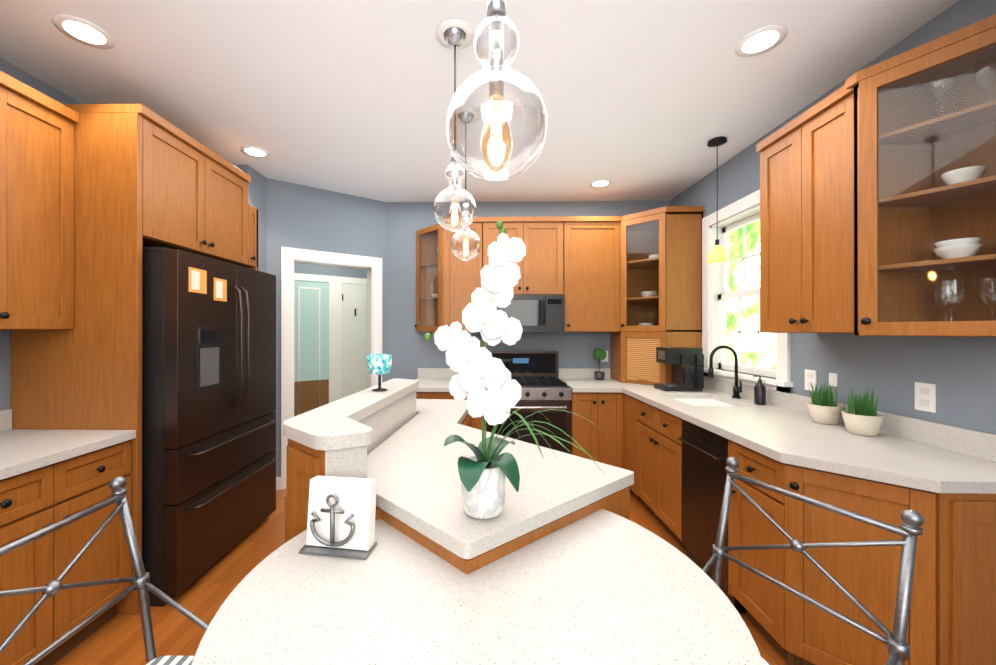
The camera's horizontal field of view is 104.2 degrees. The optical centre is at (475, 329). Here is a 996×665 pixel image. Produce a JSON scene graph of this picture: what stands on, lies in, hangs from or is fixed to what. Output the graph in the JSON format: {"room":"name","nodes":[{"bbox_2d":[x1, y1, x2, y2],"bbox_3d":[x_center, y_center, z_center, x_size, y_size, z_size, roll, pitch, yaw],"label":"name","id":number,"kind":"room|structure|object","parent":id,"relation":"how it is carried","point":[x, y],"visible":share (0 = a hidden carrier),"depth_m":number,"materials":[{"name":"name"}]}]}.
{"room":"kitchen","nodes":[
{"label":"kitchen","id":0,"kind":"room"},
{"bbox_2d":[0,58,265,409],"bbox_3d":[-2.146,0.038,0.908,0.590,2.720,4.900,0,0,1],"label":"wall","id":1,"kind":"structure","parent":0,"point":[257,192],"depth_m":2.09,"materials":[{"name":"grey"}]},
{"bbox_2d":[0,409,11,432],"bbox_3d":[-2.309,0.438,0.844,0.017,0.100,2.132,0,0,1],"label":"backsplash","id":2,"kind":"structure","parent":1,"relation":"attached to","point":[5,415],"depth_m":1.88,"materials":[{"name":"white stone"}]},
{"bbox_2d":[0,71,78,329],"bbox_3d":[-2.144,-0.536,1.549,0.326,1.070,0.721,0,0,1],"label":"upper cabinet","id":3,"kind":"object","parent":1,"relation":"attached to","point":[36,210],"visible":1,"depth_m":1.74,"materials":[{"name":"brown wood"}]},
{"bbox_2d":[266,178,385,476],"bbox_3d":[-1.393,0.042,3.725,1.234,2.720,0.120,0,0,-36],"label":"wall","id":4,"kind":"structure","parent":0,"point":[298,216],"depth_m":3.59,"materials":[{"name":"grey paint"}]},
{"bbox_2d":[276,247,381,489],"bbox_3d":[-1.423,0.335,3.698,1.134,2.135,0.148,0,0,-36],"label":"door frame","id":5,"kind":"structure","parent":4,"relation":"attached to","point":[290,257],"depth_m":3.48,"materials":[{"name":"white wood"}]},
{"bbox_2d":[294,263,366,284],"bbox_3d":[-1.675,0.043,4.538,4.800,2.720,1.530,0,0,-36],"label":"wall","id":6,"kind":"structure","parent":0,"point":[301,268],"depth_m":5.16,"materials":[{"name":"grey paint"}]},
{"bbox_2d":[294,280,328,416],"bbox_3d":[-2.126,0.384,5.024,0.430,2.040,0.010,0,0,-36],"label":"door","id":7,"kind":"structure","parent":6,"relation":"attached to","point":[311,345],"depth_m":5.02,"materials":[{"name":"teal"}]},
{"bbox_2d":[294,273,366,402],"bbox_3d":[-2.527,0.341,4.737,3.445,2.125,0.016,0,0,-36],"label":"door frame","id":8,"kind":"structure","parent":6,"relation":"attached to","point":[335,338],"depth_m":5.19,"materials":[{"name":"white wood"}]},
{"bbox_2d":[342,283,366,397],"bbox_3d":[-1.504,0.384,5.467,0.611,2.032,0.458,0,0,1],"label":"hall door","id":9,"kind":"structure","parent":6,"relation":"in","point":[354,338],"depth_m":5.34,"materials":[{"name":"white"}]},
{"bbox_2d":[53,489,786,664],"bbox_3d":[-1.513,1.431,2.946,7.350,0.060,9.200,0,0,1],"label":"floor","id":10,"kind":"structure","parent":0,"point":[117,639],"depth_m":1.91,"materials":[{"name":"brown wood"}]},
{"bbox_2d":[0,441,130,664],"bbox_3d":[-1.999,0.964,1.526,0.615,0.870,0.756,0,0,1],"label":"base cabinet","id":11,"kind":"object","parent":10,"relation":"on","point":[48,477],"depth_m":1.58,"materials":[{"name":"brown wood"}]},
{"bbox_2d":[0,429,135,480],"bbox_3d":[-1.999,0.508,0.839,0.637,0.040,2.132,0,0,1],"label":"countertop","id":12,"kind":"structure","parent":11,"relation":"on","point":[21,450],"depth_m":1.66,"materials":[{"name":"white stone"}]},
{"bbox_2d":[0,476,208,664],"bbox_3d":[-0.759,0.906,0.884,0.548,0.985,0.452,0,0,1],"label":"chair","id":13,"kind":"object","parent":10,"relation":"on","point":[142,585],"visible":0.98,"depth_m":1.05,"materials":[{"name":"metal"}]},
{"bbox_2d":[10,104,257,614],"bbox_3d":[-1.959,0.143,2.427,0.667,2.515,1.035,0,0,1],"label":"surround","id":14,"kind":"object","parent":10,"relation":"on","point":[144,176],"visible":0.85,"depth_m":1.91,"materials":[{"name":"brown wood"}]},
{"bbox_2d":[142,247,275,606],"bbox_3d":[-1.854,0.490,2.429,0.845,1.820,0.937,0,0,1],"label":"fridge","id":15,"kind":"object","parent":10,"relation":"on","point":[208,413],"visible":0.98,"depth_m":2.12,"materials":[{"name":"black metal"}]},
{"bbox_2d":[416,368,481,429],"bbox_3d":[-0.266,0.897,3.639,0.662,1.010,0.667,0,0,1],"label":"base cabinet","id":16,"kind":"object","parent":10,"relation":"on","point":[434,383],"visible":0.19,"depth_m":3.43,"materials":[{"name":"brown wood"}]},
{"bbox_2d":[192,398,763,664],"bbox_3d":[-0.042,0.869,1.561,1.154,1.060,2.396,0,0,1],"label":"kitchen island","id":17,"kind":"object","parent":10,"relation":"on","point":[561,559],"depth_m":0.87,"materials":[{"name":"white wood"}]},
{"bbox_2d":[299,475,376,559],"bbox_3d":[-0.354,0.480,1.008,0.180,0.172,0.086,0,0,9],"label":"napkin holder","id":18,"kind":"object","parent":17,"relation":"on","point":[341,517],"visible":1,"depth_m":1.00,"materials":[{"name":"metal"}]},
{"bbox_2d":[283,378,418,445],"bbox_3d":[-0.461,0.319,1.745,0.325,0.040,1.314,0,0,1],"label":"island countertop","id":19,"kind":"structure","parent":17,"relation":"on","point":[355,419],"depth_m":1.40,"materials":[{"name":"white stone"}]},
{"bbox_2d":[367,354,391,390],"bbox_3d":[-0.474,0.210,1.916,0.120,0.175,0.120,0,0,1],"label":"candle holder","id":20,"kind":"object","parent":19,"relation":"on","point":[379,365],"visible":1,"depth_m":1.87,"materials":[{"name":"teal glass"}]},
{"bbox_2d":[424,220,604,518],"bbox_3d":[0.098,0.103,0.994,0.466,0.767,0.289,0,0,1],"label":"orchid","id":21,"kind":"object","parent":17,"relation":"on","point":[486,385],"visible":1,"depth_m":0.96,"materials":[{"name":"plant"}]},
{"bbox_2d":[484,351,571,453],"bbox_3d":[0.448,0.807,3.607,0.758,1.190,0.689,0,0,1],"label":"range","id":22,"kind":"object","parent":10,"relation":"on","point":[535,375],"visible":0.58,"depth_m":3.32,"materials":[{"name":"black metal"}]},
{"bbox_2d":[571,392,614,465],"bbox_3d":[1.053,0.967,3.634,0.440,0.870,0.636,0,0,1],"label":"base cabinet","id":23,"kind":"object","parent":10,"relation":"on","point":[599,444],"depth_m":3.32,"materials":[{"name":"brown wood"}]},
{"bbox_2d":[639,420,678,542],"bbox_3d":[1.606,1.056,2.693,0.696,0.690,0.676,0,0,1],"label":"base cabinet","id":24,"kind":"object","parent":10,"relation":"on","point":[673,451],"depth_m":2.65,"materials":[{"name":"brown wood"}]},
{"bbox_2d":[615,396,734,495],"bbox_3d":[1.584,0.966,3.150,0.755,0.870,0.354,0,0,1],"label":"base cabinet","id":25,"kind":"object","parent":10,"relation":"on","point":[628,413],"depth_m":3.08,"materials":[{"name":"brown wood"}]},
{"bbox_2d":[562,380,726,399],"bbox_3d":[1.399,0.512,3.474,1.136,0.040,0.946,0,0,1],"label":"countertop","id":26,"kind":"structure","parent":25,"relation":"on","point":[585,389],"depth_m":3.31,"materials":[{"name":"white stone"}]},
{"bbox_2d":[593,348,605,379],"bbox_3d":[1.230,0.333,3.834,0.137,0.314,0.130,0,0,1],"label":"topiary","id":27,"kind":"object","parent":26,"relation":"on","point":[599,353],"visible":1,"depth_m":3.79,"materials":[{"name":"green plant"}]},
{"bbox_2d":[610,330,701,384],"bbox_3d":[1.664,0.253,3.639,0.612,0.472,0.607,0,0,1],"label":"appliance garage","id":28,"kind":"object","parent":26,"relation":"on","point":[632,352],"depth_m":3.47,"materials":[{"name":"brown wood"}]},
{"bbox_2d":[654,347,703,390],"bbox_3d":[1.666,0.318,3.179,0.300,0.343,0.235,0,0,1],"label":"coffee maker","id":29,"kind":"object","parent":26,"relation":"on","point":[687,363],"visible":1,"depth_m":3.10,"materials":[{"name":"black plastic"}]},
{"bbox_2d":[709,345,741,397],"bbox_3d":[1.795,0.300,2.774,0.223,0.378,0.094,0,0,1],"label":"faucet","id":30,"kind":"object","parent":25,"relation":"on","point":[737,389],"visible":1,"depth_m":2.79,"materials":[{"name":"black metal"}]},
{"bbox_2d":[671,416,730,601],"bbox_3d":[1.597,0.965,2.149,0.696,0.870,0.527,0,0,1],"label":"dishwasher","id":31,"kind":"object","parent":10,"relation":"on","point":[703,455],"depth_m":2.14,"materials":[{"name":"brown metal"}]},
{"bbox_2d":[731,444,766,639],"bbox_3d":[1.590,0.964,1.708,0.696,0.870,0.394,0,0,1],"label":"base cabinet","id":32,"kind":"object","parent":10,"relation":"on","point":[748,524],"depth_m":1.77,"materials":[{"name":"brown wood"}]},
{"bbox_2d":[702,457,924,664],"bbox_3d":[0.689,0.907,0.976,0.548,0.985,0.452,0,0,-24],"label":"chair","id":33,"kind":"object","parent":10,"relation":"on","point":[910,530],"visible":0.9,"depth_m":0.97,"materials":[{"name":"metal"}]},
{"bbox_2d":[767,460,995,664],"bbox_3d":[1.586,0.964,1.435,0.696,0.870,0.350,0,0,1],"label":"base cabinet","id":34,"kind":"object","parent":10,"relation":"on","point":[952,619],"depth_m":1.37,"materials":[{"name":"brown wood"}]},
{"bbox_2d":[667,404,995,495],"bbox_3d":[1.582,0.510,1.874,0.718,0.040,1.247,0,0,1],"label":"countertop","id":35,"kind":"structure","parent":34,"relation":"on","point":[844,460],"depth_m":1.57,"materials":[{"name":"white stone"}]},
{"bbox_2d":[753,375,765,404],"bbox_3d":[1.870,0.394,2.553,0.072,0.190,0.064,0,0,1],"label":"soap dispenser","id":36,"kind":"object","parent":35,"relation":"on","point":[759,393],"visible":1,"depth_m":2.53,"materials":[{"name":"black plastic"}]},
{"bbox_2d":[807,381,843,424],"bbox_3d":[1.841,0.373,2.040,0.147,0.230,0.148,0,0,1],"label":"plant pot","id":37,"kind":"object","parent":35,"relation":"on","point":[825,409],"visible":1,"depth_m":2.02,"materials":[{"name":"beige ceramic"}]},
{"bbox_2d":[840,386,883,435],"bbox_3d":[1.819,0.373,1.824,0.144,0.229,0.142,0,0,1],"label":"plant pot","id":38,"kind":"object","parent":35,"relation":"on","point":[864,418],"visible":1,"depth_m":1.79,"materials":[{"name":"beige ceramic"}]},
{"bbox_2d":[0,0,958,201],"bbox_3d":[-1.513,-1.349,2.950,7.350,0.060,9.200,0,0,1],"label":"ceiling","id":39,"kind":"structure","parent":0,"point":[645,100],"depth_m":2.02,"materials":[{"name":"white paint"}]},
{"bbox_2d":[52,14,114,48],"bbox_3d":[-1.731,-1.317,1.715,0.196,0.005,0.196,0,0,1],"label":"recessed light","id":40,"kind":"object","parent":39,"relation":"in","point":[82,31],"visible":1,"depth_m":1.71,"materials":[{"name":"white plastic"}]},
{"bbox_2d":[240,145,269,157],"bbox_3d":[-1.627,-1.315,2.864,0.196,0.005,0.196,0,0,1],"label":"recessed light","id":41,"kind":"object","parent":39,"relation":"in","point":[254,151],"visible":1,"depth_m":2.85,"materials":[{"name":"white plastic"}]},
{"bbox_2d":[434,18,475,231],"bbox_3d":[-0.092,-0.881,1.723,0.191,0.876,0.191,0,0,1],"label":"pendant light","id":42,"kind":"object","parent":39,"relation":"hanging from","point":[454,31],"visible":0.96,"depth_m":1.71,"materials":[{"name":"clear glass"}]},
{"bbox_2d":[450,107,480,260],"bbox_3d":[-0.060,-0.873,2.370,0.191,0.892,0.191,0,0,1],"label":"pendant light","id":43,"kind":"object","parent":39,"relation":"hanging from","point":[465,232],"visible":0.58,"depth_m":2.36,"materials":[{"name":"clear glass"}]},
{"bbox_2d":[446,0,546,180],"bbox_3d":[0.040,-0.807,0.738,0.191,1.028,0.191,0,0,1],"label":"pendant light","id":44,"kind":"object","parent":39,"relation":"hanging from","point":[496,19],"visible":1,"depth_m":0.72,"materials":[{"name":"clear glass"}]},
{"bbox_2d":[589,179,611,187],"bbox_3d":[1.123,-1.315,3.478,0.196,0.005,0.196,0,0,1],"label":"recessed light","id":45,"kind":"object","parent":39,"relation":"in","point":[600,183],"visible":1,"depth_m":3.47,"materials":[{"name":"white plastic"}]},
{"bbox_2d":[707,137,726,264],"bbox_3d":[1.678,-0.889,2.691,0.120,0.859,0.118,0,0,1],"label":"mini pendant light","id":46,"kind":"object","parent":39,"relation":"hanging from","point":[717,254],"visible":1,"depth_m":2.67,"materials":[{"name":"yellow glass"}]},
{"bbox_2d":[735,24,787,56],"bbox_3d":[1.301,-1.317,1.770,0.196,0.005,0.196,0,0,1],"label":"recessed light","id":47,"kind":"object","parent":39,"relation":"in","point":[761,40],"visible":1,"depth_m":1.76,"materials":[{"name":"white plastic"}]},
{"bbox_2d":[386,201,669,380],"bbox_3d":[0.525,0.043,4.025,2.910,2.720,0.120,0,0,1],"label":"wall","id":48,"kind":"structure","parent":0,"point":[410,349],"depth_m":3.98,"materials":[{"name":"grey paint"}]},
{"bbox_2d":[434,217,489,331],"bbox_3d":[-0.112,-0.523,3.808,0.487,1.080,0.328,0,0,1],"label":"upper cabinet","id":49,"kind":"object","parent":48,"relation":"attached to","point":[455,280],"depth_m":3.66,"materials":[{"name":"brown wood"}]},
{"bbox_2d":[490,216,557,294],"bbox_3d":[0.451,-0.697,3.805,0.758,0.731,0.316,0,0,1],"label":"upper cabinet","id":50,"kind":"object","parent":48,"relation":"attached to","point":[539,266],"depth_m":3.65,"materials":[{"name":"brown wood"}]},
{"bbox_2d":[497,295,564,331],"bbox_3d":[0.450,-0.153,3.747,0.750,0.350,0.412,0,0,1],"label":"microwave","id":51,"kind":"object","parent":50,"relation":"attached to","point":[538,313],"visible":0.73,"depth_m":3.57,"materials":[{"name":"black plastic"}]},
{"bbox_2d":[559,368,610,379],"bbox_3d":[1.103,0.443,3.942,0.530,0.100,0.019,0,0,1],"label":"backsplash","id":52,"kind":"structure","parent":48,"relation":"attached to","point":[564,373],"depth_m":3.93,"materials":[{"name":"white stone"}]},
{"bbox_2d":[558,216,629,333],"bbox_3d":[1.090,-0.523,3.769,0.638,1.080,0.368,0,0,1],"label":"upper cabinet","id":53,"kind":"object","parent":48,"relation":"attached to","point":[589,247],"depth_m":3.64,"materials":[{"name":"brown wood"}]},
{"bbox_2d":[601,351,607,361],"bbox_3d":[1.313,0.268,3.948,0.070,0.110,0.006,0,0,1],"label":"electrical outlet","id":54,"kind":"object","parent":48,"relation":"attached to","point":[605,359],"visible":0.57,"depth_m":3.94,"materials":[{"name":"white plastic"}]},
{"bbox_2d":[622,210,669,325],"bbox_3d":[1.501,-0.527,3.483,0.296,0.977,0.291,0,0,1],"label":"upper cabinet","id":55,"kind":"object","parent":48,"relation":"attached to","point":[631,284],"depth_m":3.62,"materials":[{"name":"brown wood"}]},
{"bbox_2d":[670,0,995,434],"bbox_3d":[1.994,0.038,1.176,0.120,2.720,5.770,0,0,1],"label":"wall","id":56,"kind":"structure","parent":0,"point":[960,372],"depth_m":1.78,"materials":[{"name":"grey paint"}]},
{"bbox_2d":[702,189,792,392],"bbox_3d":[1.993,-0.269,2.857,0.175,1.380,0.950,0,0,1],"label":"window","id":57,"kind":"structure","parent":56,"relation":"in","point":[740,213],"depth_m":3.07,"materials":[{"name":"white"}]},
{"bbox_2d":[805,369,816,390],"bbox_3d":[1.946,0.292,2.252,0.008,0.120,0.075,0,0,1],"label":"electrical outlet","id":58,"kind":"object","parent":56,"relation":"attached to","point":[810,376],"visible":0.95,"depth_m":2.25,"materials":[{"name":"white plastic"}]},
{"bbox_2d":[829,373,837,386],"bbox_3d":[1.943,0.270,2.107,0.009,0.070,0.045,0,0,1],"label":"electrical outlet","id":59,"kind":"object","parent":56,"relation":"attached to","point":[833,379],"visible":0.96,"depth_m":2.10,"materials":[{"name":"white plastic"}]},
{"bbox_2d":[704,376,995,463],"bbox_3d":[1.675,0.538,2.295,0.546,0.295,2.091,0,0,1],"label":"backsplash","id":60,"kind":"structure","parent":56,"relation":"attached to","point":[969,442],"depth_m":1.70,"materials":[{"name":"white stone"}]},
{"bbox_2d":[756,14,995,336],"bbox_3d":[1.764,-0.523,1.734,0.386,1.095,0.973,0,0,1],"label":"upper cabinet","id":61,"kind":"object","parent":56,"relation":"attached to","point":[878,199],"visible":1,"depth_m":1.62,"materials":[{"name":"brown wood"}]},
{"bbox_2d":[915,382,935,412],"bbox_3d":[1.937,0.289,1.670,0.008,0.120,0.075,0,0,1],"label":"electrical outlet","id":62,"kind":"object","parent":56,"relation":"attached to","point":[925,396],"visible":1,"depth_m":1.66,"materials":[{"name":"white plastic"}]},
{"label":"outside","id":63,"kind":"structure","parent":0,"visible":0},
{"bbox_2d":[727,220,775,369],"bbox_3d":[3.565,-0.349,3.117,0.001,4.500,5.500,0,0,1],"label":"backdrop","id":64,"kind":"structure","parent":63,"point":[750,340],"depth_m":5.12,"materials":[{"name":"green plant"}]}
]}

